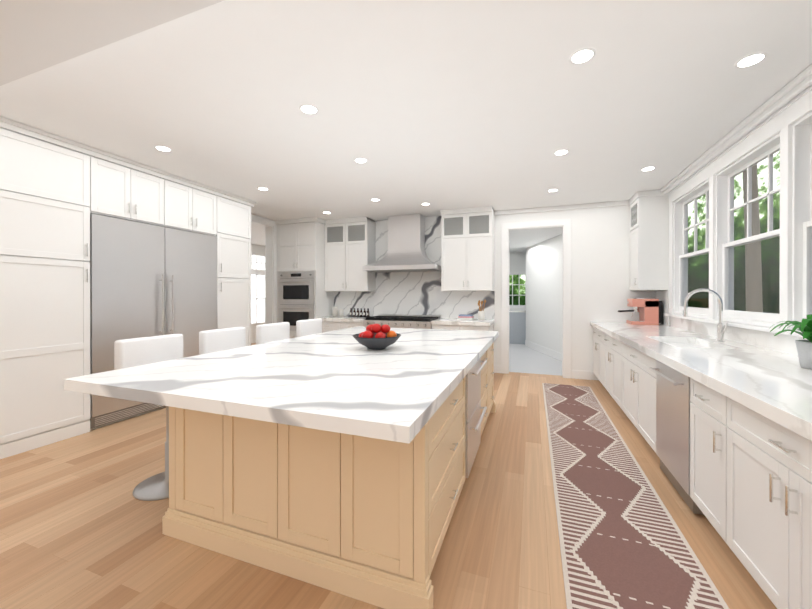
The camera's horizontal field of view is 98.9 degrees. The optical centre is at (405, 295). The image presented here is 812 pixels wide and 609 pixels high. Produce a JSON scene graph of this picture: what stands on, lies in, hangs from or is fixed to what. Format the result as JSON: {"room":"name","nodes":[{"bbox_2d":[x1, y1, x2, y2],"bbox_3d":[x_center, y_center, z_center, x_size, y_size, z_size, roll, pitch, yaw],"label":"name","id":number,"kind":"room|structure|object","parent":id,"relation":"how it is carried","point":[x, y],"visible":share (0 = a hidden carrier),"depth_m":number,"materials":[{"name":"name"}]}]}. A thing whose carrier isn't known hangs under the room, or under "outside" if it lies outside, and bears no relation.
{"room":"kitchen","nodes":[
{"label":"kitchen","id":0,"kind":"room"},
{"bbox_2d":[92,148,171,227],"bbox_3d":[-3.319,-1.148,3.908,0.666,0.637,0.853,0,0,20],"label":"upper cabinet","id":1,"kind":"object","parent":0,"relation":"attached to","point":[129,190],"depth_m":3.78,"materials":[{"name":"white wood"}]},
{"bbox_2d":[172,176,215,235],"bbox_3d":[-3.068,-1.150,4.599,0.666,0.637,0.853,0,0,20],"label":"upper cabinet","id":2,"kind":"object","parent":0,"relation":"attached to","point":[193,204],"depth_m":4.49,"materials":[{"name":"white wood"}]},
{"bbox_2d":[251,244,264,342],"bbox_3d":[-4.866,-0.058,8.479,0.100,2.800,6.800,0,0,20],"label":"wall","id":3,"kind":"structure","parent":0,"point":[258,249],"depth_m":9.89,"materials":[{"name":"paint"}]},
{"bbox_2d":[250,254,264,324],"bbox_3d":[-4.269,-0.184,9.911,0.040,1.978,1.432,0,0,20],"label":"room window","id":4,"kind":"structure","parent":3,"relation":"in","point":[257,296],"depth_m":9.96,"materials":[{"name":"glass"}]},
{"bbox_2d":[251,224,264,245],"bbox_3d":[-3.701,-1.507,8.051,2.580,0.100,6.800,0,0,20],"label":"ceiling","id":5,"kind":"structure","parent":0,"point":[257,234],"depth_m":8.40,"materials":[{"name":"paint"}]},
{"bbox_2d":[0,344,776,608],"bbox_3d":[-0.074,1.390,4.207,6.870,0.080,14.550,0,0,20],"label":"floor","id":6,"kind":"structure","parent":0,"point":[80,526],"depth_m":1.97,"materials":[{"name":"brown wood"}]},
{"bbox_2d":[0,116,91,458],"bbox_3d":[-3.604,-0.056,3.128,0.666,2.818,0.930,0,0,20],"label":"tall cabinet","id":7,"kind":"object","parent":6,"relation":"on","point":[56,191],"depth_m":3.12,"materials":[{"name":"white wood"}]},
{"bbox_2d":[114,334,182,500],"bbox_3d":[-1.694,0.828,2.503,0.484,1.050,0.460,0,0,20],"label":"stool","id":8,"kind":"object","parent":6,"relation":"on","point":[133,352],"visible":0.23,"depth_m":2.47,"materials":[{"name":"white metal"}]},
{"bbox_2d":[89,214,216,428],"bbox_3d":[-3.152,0.253,4.241,0.734,2.150,1.458,0,0,20],"label":"refrigerator","id":9,"kind":"object","parent":6,"relation":"on","point":[148,280],"visible":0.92,"depth_m":3.90,"materials":[{"name":"silver metal"}]},
{"bbox_2d":[199,327,245,354],"bbox_3d":[-1.474,0.827,3.104,0.484,1.050,0.460,0,0,20],"label":"stool","id":10,"kind":"object","parent":6,"relation":"on","point":[216,340],"visible":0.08,"depth_m":3.10,"materials":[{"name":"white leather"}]},
{"bbox_2d":[216,189,251,345],"bbox_3d":[-2.834,-0.061,5.242,0.666,2.818,0.630,0,0,20],"label":"tall cabinet","id":11,"kind":"object","parent":6,"relation":"on","point":[233,213],"depth_m":5.11,"materials":[{"name":"white wood"}]},
{"bbox_2d":[256,322,289,344],"bbox_3d":[-1.252,0.826,3.715,0.484,1.050,0.460,0,0,20],"label":"stool","id":12,"kind":"object","parent":6,"relation":"on","point":[271,332],"visible":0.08,"depth_m":3.71,"materials":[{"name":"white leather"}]},
{"bbox_2d":[290,331,295,337],"bbox_3d":[-1.982,1.015,7.018,0.941,0.660,0.666,0,0,20],"label":"base cabinet","id":13,"kind":"object","parent":6,"relation":"on","point":[292,333],"depth_m":6.74,"materials":[{"name":"white wood"}]},
{"bbox_2d":[278,271,314,330],"bbox_3d":[-2.038,0.110,6.950,0.836,1.146,0.636,0,0,20],"label":"wall oven","id":14,"kind":"object","parent":13,"relation":"in","point":[296,296],"visible":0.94,"depth_m":6.71,"materials":[{"name":"silver metal"}]},
{"bbox_2d":[296,318,321,336],"bbox_3d":[-1.029,0.825,4.326,0.484,1.050,0.460,0,0,20],"label":"stool","id":15,"kind":"object","parent":6,"relation":"on","point":[308,327],"visible":0.21,"depth_m":4.31,"materials":[{"name":"white fabric"}]},
{"bbox_2d":[162,335,498,608],"bbox_3d":[-0.144,0.915,3.008,1.626,0.874,2.794,0,0,20],"label":"kitchen island","id":16,"kind":"object","parent":6,"relation":"on","point":[341,461],"depth_m":1.69,"materials":[{"name":"beige wood"}]},
{"bbox_2d":[64,327,498,446],"bbox_3d":[-0.325,0.448,2.919,1.861,0.056,3.140,0,0,20],"label":"island countertop","id":17,"kind":"structure","parent":16,"relation":"on","point":[326,381],"depth_m":1.73,"materials":[{"name":"white stone"}]},
{"bbox_2d":[352,324,400,349],"bbox_3d":[-0.231,0.320,2.767,0.389,0.199,0.390,0,0,20],"label":"fruit bowl","id":18,"kind":"object","parent":17,"relation":"on","point":[376,337],"visible":1,"depth_m":2.67,"materials":[{"name":"grey ceramic"}]},
{"bbox_2d":[322,322,362,332],"bbox_3d":[-1.143,0.910,6.712,1.085,0.872,0.666,0,0,20],"label":"base cabinet","id":19,"kind":"object","parent":6,"relation":"on","point":[326,326],"depth_m":6.40,"materials":[{"name":"white wood"}]},
{"bbox_2d":[315,314,365,321],"bbox_3d":[-1.122,0.443,6.679,1.024,0.061,0.671,0,0,20],"label":"countertop","id":20,"kind":"structure","parent":19,"relation":"on","point":[345,318],"depth_m":6.38,"materials":[{"name":"white stone"}]},
{"bbox_2d":[332,307,337,315],"bbox_3d":[-1.421,0.320,6.979,0.109,0.182,0.109,0,0,11],"label":"canister","id":21,"kind":"object","parent":20,"relation":"on","point":[335,311],"depth_m":6.94,"materials":[{"name":"white ceramic"}]},
{"bbox_2d":[339,309,343,316],"bbox_3d":[-1.290,0.340,6.931,0.089,0.142,0.089,0,0,11],"label":"canister","id":22,"kind":"object","parent":20,"relation":"on","point":[341,312],"depth_m":6.90,"materials":[{"name":"white ceramic"}]},
{"bbox_2d":[348,308,370,316],"bbox_3d":[-0.910,0.329,6.804,0.440,0.165,0.100,0,0,20],"label":"spice bottles","id":23,"kind":"object","parent":20,"relation":"on","point":[362,314],"visible":1,"depth_m":6.79,"materials":[{"name":"black glass"}]},
{"bbox_2d":[363,314,440,328],"bbox_3d":[-0.070,0.854,6.250,1.240,0.985,0.747,0,0,20],"label":"range","id":24,"kind":"object","parent":6,"relation":"on","point":[408,321],"visible":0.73,"depth_m":6.00,"materials":[{"name":"silver metal"}]},
{"bbox_2d":[432,326,492,330],"bbox_3d":[0.979,0.911,5.938,0.936,0.872,0.666,0,0,20],"label":"base cabinet","id":25,"kind":"object","parent":6,"relation":"on","point":[474,328],"depth_m":5.61,"materials":[{"name":"white wood"}]},
{"bbox_2d":[431,318,494,325],"bbox_3d":[0.981,0.445,5.913,0.956,0.061,0.671,0,0,20],"label":"countertop","id":26,"kind":"structure","parent":25,"relation":"on","point":[442,321],"depth_m":5.67,"materials":[{"name":"white stone"}]},
{"bbox_2d":[457,314,473,319],"bbox_3d":[1.041,0.372,6.055,0.260,0.082,0.190,0,0,20],"label":"books","id":27,"kind":"object","parent":26,"relation":"on","point":[464,317],"visible":1,"depth_m":5.98,"materials":[{"name":"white paper"}]},
{"bbox_2d":[478,300,485,319],"bbox_3d":[1.305,0.238,5.965,0.142,0.350,0.117,0,0,20],"label":"utensil crock","id":28,"kind":"object","parent":26,"relation":"on","point":[481,314],"visible":1,"depth_m":5.93,"materials":[{"name":"white ceramic"}]},
{"bbox_2d":[509,314,525,343],"bbox_3d":[2.856,0.899,10.028,1.250,0.880,0.597,0,0,20],"label":"base cabinet","id":29,"kind":"object","parent":6,"relation":"on","point":[517,326],"depth_m":9.63,"materials":[{"name":"wood"}]},
{"bbox_2d":[509,310,525,313],"bbox_3d":[2.851,0.443,10.014,1.290,0.029,0.626,0,0,20],"label":"countertop","id":30,"kind":"structure","parent":29,"relation":"on","point":[510,311],"depth_m":9.64,"materials":[{"name":"white stone"}]},
{"bbox_2d":[592,326,601,382],"bbox_3d":[3.222,0.913,4.934,0.866,0.871,1.017,0,0,20],"label":"base cabinet","id":31,"kind":"object","parent":6,"relation":"on","point":[597,334],"depth_m":5.15,"materials":[{"name":"white wood"}]},
{"bbox_2d":[602,334,617,403],"bbox_3d":[2.904,0.914,4.061,0.866,0.871,1.078,0,0,20],"label":"base cabinet","id":32,"kind":"object","parent":6,"relation":"on","point":[609,345],"depth_m":4.29,"materials":[{"name":"white wood"}]},
{"bbox_2d":[542,383,728,608],"bbox_3d":[1.522,1.347,2.812,0.655,0.010,5.120,0,0,20],"label":"rug","id":33,"kind":"object","parent":6,"relation":"on","point":[624,544],"visible":1,"depth_m":2.03,"materials":[{"name":"brown fabric"}]},
{"bbox_2d":[618,342,701,452],"bbox_3d":[2.557,0.916,3.110,0.866,0.871,1.183,0,0,20],"label":"base cabinet","id":34,"kind":"object","parent":6,"relation":"on","point":[636,383],"depth_m":3.19,"materials":[{"name":"white wood"}]},
{"bbox_2d":[649,360,703,514],"bbox_3d":[2.095,0.910,2.325,0.666,0.848,0.600,0,0,20],"label":"dishwasher","id":35,"kind":"object","parent":6,"relation":"on","point":[673,401],"visible":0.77,"depth_m":2.35,"materials":[{"name":"silver metal"}]},
{"bbox_2d":[690,378,713,526],"bbox_3d":[2.063,0.919,1.754,0.866,0.871,0.487,0,0,20],"label":"base cabinet","id":36,"kind":"object","parent":6,"relation":"on","point":[702,400],"depth_m":1.98,"materials":[{"name":"white wood"}]},
{"bbox_2d":[714,394,811,608],"bbox_3d":[1.846,0.920,1.158,0.866,0.871,1.018,0,0,20],"label":"base cabinet","id":37,"kind":"object","parent":6,"relation":"on","point":[751,443],"depth_m":1.44,"materials":[{"name":"white wood"}]},
{"bbox_2d":[590,322,811,441],"bbox_3d":[2.196,0.452,2.195,0.883,0.061,6.866,0,0,20],"label":"countertop","id":38,"kind":"structure","parent":37,"relation":"on","point":[773,384],"depth_m":2.04,"materials":[{"name":"white stone"}]},
{"bbox_2d":[618,298,661,324],"bbox_3d":[3.402,0.223,5.104,0.535,0.384,0.282,0,0,20],"label":"coffee machine","id":39,"kind":"object","parent":38,"relation":"on","point":[649,310],"visible":1,"depth_m":4.95,"materials":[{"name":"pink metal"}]},
{"bbox_2d":[683,288,727,340],"bbox_3d":[2.801,0.174,3.258,0.318,0.490,0.101,0,0,20],"label":"faucet","id":40,"kind":"object","parent":38,"relation":"on","point":[721,329],"visible":1,"depth_m":3.23,"materials":[{"name":"silver metal"}]},
{"bbox_2d":[770,314,811,368],"bbox_3d":[2.381,0.265,2.006,0.423,0.311,0.449,0,0,20],"label":"potted plant","id":41,"kind":"object","parent":38,"relation":"on","point":[804,347],"visible":1,"depth_m":2.00,"materials":[{"name":"white ceramic"}]},
{"bbox_2d":[0,0,811,220],"bbox_3d":[-0.896,-1.381,1.947,6.870,0.370,9.750,0,0,20],"label":"ceiling","id":42,"kind":"structure","parent":0,"point":[438,105],"depth_m":2.47,"materials":[{"name":"paint"}]},
{"bbox_2d":[154,145,171,151],"bbox_3d":[-2.423,-1.467,3.467,0.150,0.002,0.150,0,0,20],"label":"recessed light","id":43,"kind":"object","parent":42,"relation":"in","point":[163,148],"visible":1,"depth_m":3.46,"materials":[{"name":"paint"}]},
{"bbox_2d":[257,187,268,190],"bbox_3d":[-1.966,-1.469,4.780,0.150,0.002,0.150,0,0,20],"label":"recessed light","id":44,"kind":"object","parent":42,"relation":"in","point":[263,188],"visible":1,"depth_m":4.75,"materials":[{"name":"paint"}]},
{"bbox_2d":[299,104,318,114],"bbox_3d":[-0.764,-1.466,2.734,0.150,0.002,0.150,0,0,20],"label":"recessed light","id":45,"kind":"object","parent":42,"relation":"in","point":[308,109],"visible":1,"depth_m":2.73,"materials":[{"name":"paint"}]},
{"bbox_2d":[354,158,367,162],"bbox_3d":[-0.491,-1.467,3.774,0.150,0.002,0.150,0,0,20],"label":"recessed light","id":46,"kind":"object","parent":42,"relation":"in","point":[360,160],"visible":1,"depth_m":3.77,"materials":[{"name":"paint"}]},
{"bbox_2d":[553,149,568,155],"bbox_3d":[1.591,-1.467,3.558,0.150,0.002,0.150,0,0,20],"label":"recessed light","id":47,"kind":"object","parent":42,"relation":"in","point":[561,152],"visible":1,"depth_m":3.55,"materials":[{"name":"paint"}]},
{"bbox_2d":[569,48,595,64],"bbox_3d":[1.080,-1.464,2.126,0.150,0.002,0.150,0,0,20],"label":"recessed light","id":48,"kind":"object","parent":42,"relation":"in","point":[582,56],"visible":1,"depth_m":2.12,"materials":[{"name":"paint"}]},
{"bbox_2d":[640,166,655,170],"bbox_3d":[2.803,-1.468,4.021,0.150,0.002,0.150,0,0,20],"label":"recessed light","id":49,"kind":"object","parent":42,"relation":"in","point":[647,168],"visible":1,"depth_m":4.00,"materials":[{"name":"paint"}]},
{"bbox_2d":[734,52,767,67],"bbox_3d":[2.147,-1.464,2.163,0.150,0.002,0.150,0,0,20],"label":"recessed light","id":50,"kind":"object","parent":42,"relation":"in","point":[751,59],"visible":1,"depth_m":2.16,"materials":[{"name":"paint"}]},
{"bbox_2d":[509,234,561,360],"bbox_3d":[2.896,0.032,8.311,2.800,2.620,4.800,0,0,20],"label":"wall","id":51,"kind":"structure","parent":0,"point":[540,263],"depth_m":8.14,"materials":[{"name":"paint"}]},
{"bbox_2d":[509,271,525,307],"bbox_3d":[3.236,-0.182,10.236,0.720,1.060,0.090,0,0,20],"label":"window","id":52,"kind":"structure","parent":51,"relation":"in","point":[517,289],"depth_m":10.24,"materials":[{"name":"paint"}]},
{"bbox_2d":[509,229,561,251],"bbox_3d":[2.896,-1.328,8.308,2.800,0.100,4.800,0,0,20],"label":"ceiling","id":53,"kind":"structure","parent":0,"point":[520,241],"depth_m":7.61,"materials":[{"name":"paint"}]},
{"bbox_2d":[451,205,656,379],"bbox_3d":[0.677,-0.114,6.485,6.720,2.920,0.150,0,0,20],"label":"wall","id":54,"kind":"structure","parent":0,"point":[600,259],"depth_m":5.57,"materials":[{"name":"paint"}]},
{"bbox_2d":[275,218,322,273],"bbox_3d":[-2.010,-0.969,7.024,0.880,1.007,0.666,0,0,20],"label":"upper cabinet","id":55,"kind":"object","parent":54,"relation":"attached to","point":[299,241],"depth_m":6.70,"materials":[{"name":"white wood"}]},
{"bbox_2d":[323,218,374,293],"bbox_3d":[-1.103,-0.779,6.854,0.938,1.388,0.366,0,0,20],"label":"upper cabinet","id":56,"kind":"object","parent":54,"relation":"attached to","point":[336,255],"depth_m":6.69,"materials":[{"name":"white wood"}]},
{"bbox_2d":[363,214,440,272],"bbox_3d":[-0.046,-0.961,6.310,1.340,1.022,0.620,0,0,20],"label":"range hood","id":57,"kind":"object","parent":54,"relation":"attached to","point":[406,252],"visible":0.98,"depth_m":6.29,"materials":[{"name":"silver metal"}]},
{"bbox_2d":[439,206,494,293],"bbox_3d":[1.080,-0.777,6.058,0.870,1.388,0.366,0,0,20],"label":"upper cabinet","id":58,"kind":"object","parent":54,"relation":"attached to","point":[467,235],"depth_m":5.89,"materials":[{"name":"white wood"}]},
{"bbox_2d":[501,219,570,377],"bbox_3d":[2.203,0.044,5.928,1.100,2.605,0.192,0,0,20],"label":"door frame","id":59,"kind":"structure","parent":54,"relation":"attached to","point":[564,225],"depth_m":5.78,"materials":[{"name":"paint"}]},
{"bbox_2d":[494,200,628,214],"bbox_3d":[2.512,-1.437,5.707,2.060,0.070,0.050,0,0,20],"label":"crown molding","id":60,"kind":"structure","parent":54,"relation":"attached to","point":[617,203],"depth_m":5.66,"materials":[{"name":"paint"}]},
{"bbox_2d":[571,370,593,379],"bbox_3d":[2.848,1.277,5.608,0.328,0.140,0.015,0,0,20],"label":"baseboard","id":61,"kind":"structure","parent":54,"relation":"attached to","point":[581,374],"depth_m":5.60,"materials":[{"name":"paint"}]},
{"bbox_2d":[657,112,810,326],"bbox_3d":[2.261,-0.103,0.799,0.150,2.920,9.750,0,0,20],"label":"wall","id":62,"kind":"structure","parent":0,"point":[702,183],"depth_m":3.55,"materials":[{"name":"paint"}]},
{"bbox_2d":[628,190,668,289],"bbox_3d":[3.529,-0.776,5.086,0.394,1.388,0.516,0,0,20],"label":"upper cabinet","id":63,"kind":"object","parent":62,"relation":"attached to","point":[649,240],"visible":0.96,"depth_m":4.88,"materials":[{"name":"white wood"}]},
{"bbox_2d":[656,290,806,353],"bbox_3d":[2.623,0.176,2.049,0.019,0.493,6.846,0,0,20],"label":"backsplash","id":64,"kind":"structure","parent":62,"relation":"attached to","point":[786,343],"depth_m":3.16,"materials":[{"name":"white stone"}]},
{"bbox_2d":[660,64,811,193],"bbox_3d":[2.774,-1.429,2.605,0.124,0.075,4.640,0,0,20],"label":"crown molding","id":65,"kind":"structure","parent":62,"relation":"attached to","point":[793,89],"depth_m":2.85,"materials":[{"name":"paint"}]},
{"bbox_2d":[664,85,811,336],"bbox_3d":[3.049,-0.563,3.087,0.215,1.680,3.550,0,0,20],"label":"window","id":66,"kind":"structure","parent":62,"relation":"in","point":[791,143],"depth_m":3.03,"materials":[{"name":"paint"}]},
{"bbox_3d":[-4.079,-0.108,3.030,0.150,2.920,9.600,0,0,20],"label":"wall","id":67,"kind":"structure","parent":0,"visible":0},
{"bbox_2d":[251,214,276,323],"bbox_3d":[-2.821,-0.063,6.478,0.192,2.818,1.010,0,0,20],"label":"door frame","id":68,"kind":"structure","parent":67,"relation":"attached to","point":[270,226],"depth_m":6.83,"materials":[{"name":"paint"}]},
{"label":"outside","id":69,"kind":"structure","parent":0,"visible":0},
{"bbox_2d":[688,151,779,313],"bbox_3d":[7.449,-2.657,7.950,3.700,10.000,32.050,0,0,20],"label":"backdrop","id":70,"kind":"structure","parent":69,"point":[738,219],"depth_m":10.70,"materials":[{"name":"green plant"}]},
{"bbox_3d":[7.187,1.768,8.028,4.140,0.050,32.000,0,0,20],"label":"ground","id":71,"kind":"structure","parent":69,"visible":0},
{"bbox_2d":[743,164,762,311],"bbox_3d":[6.174,-2.153,6.187,0.248,7.805,0.278,0,0,5],"label":"trunk","id":72,"kind":"object","parent":71,"relation":"on","point":[756,273],"depth_m":6.05,"materials":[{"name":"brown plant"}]}
]}

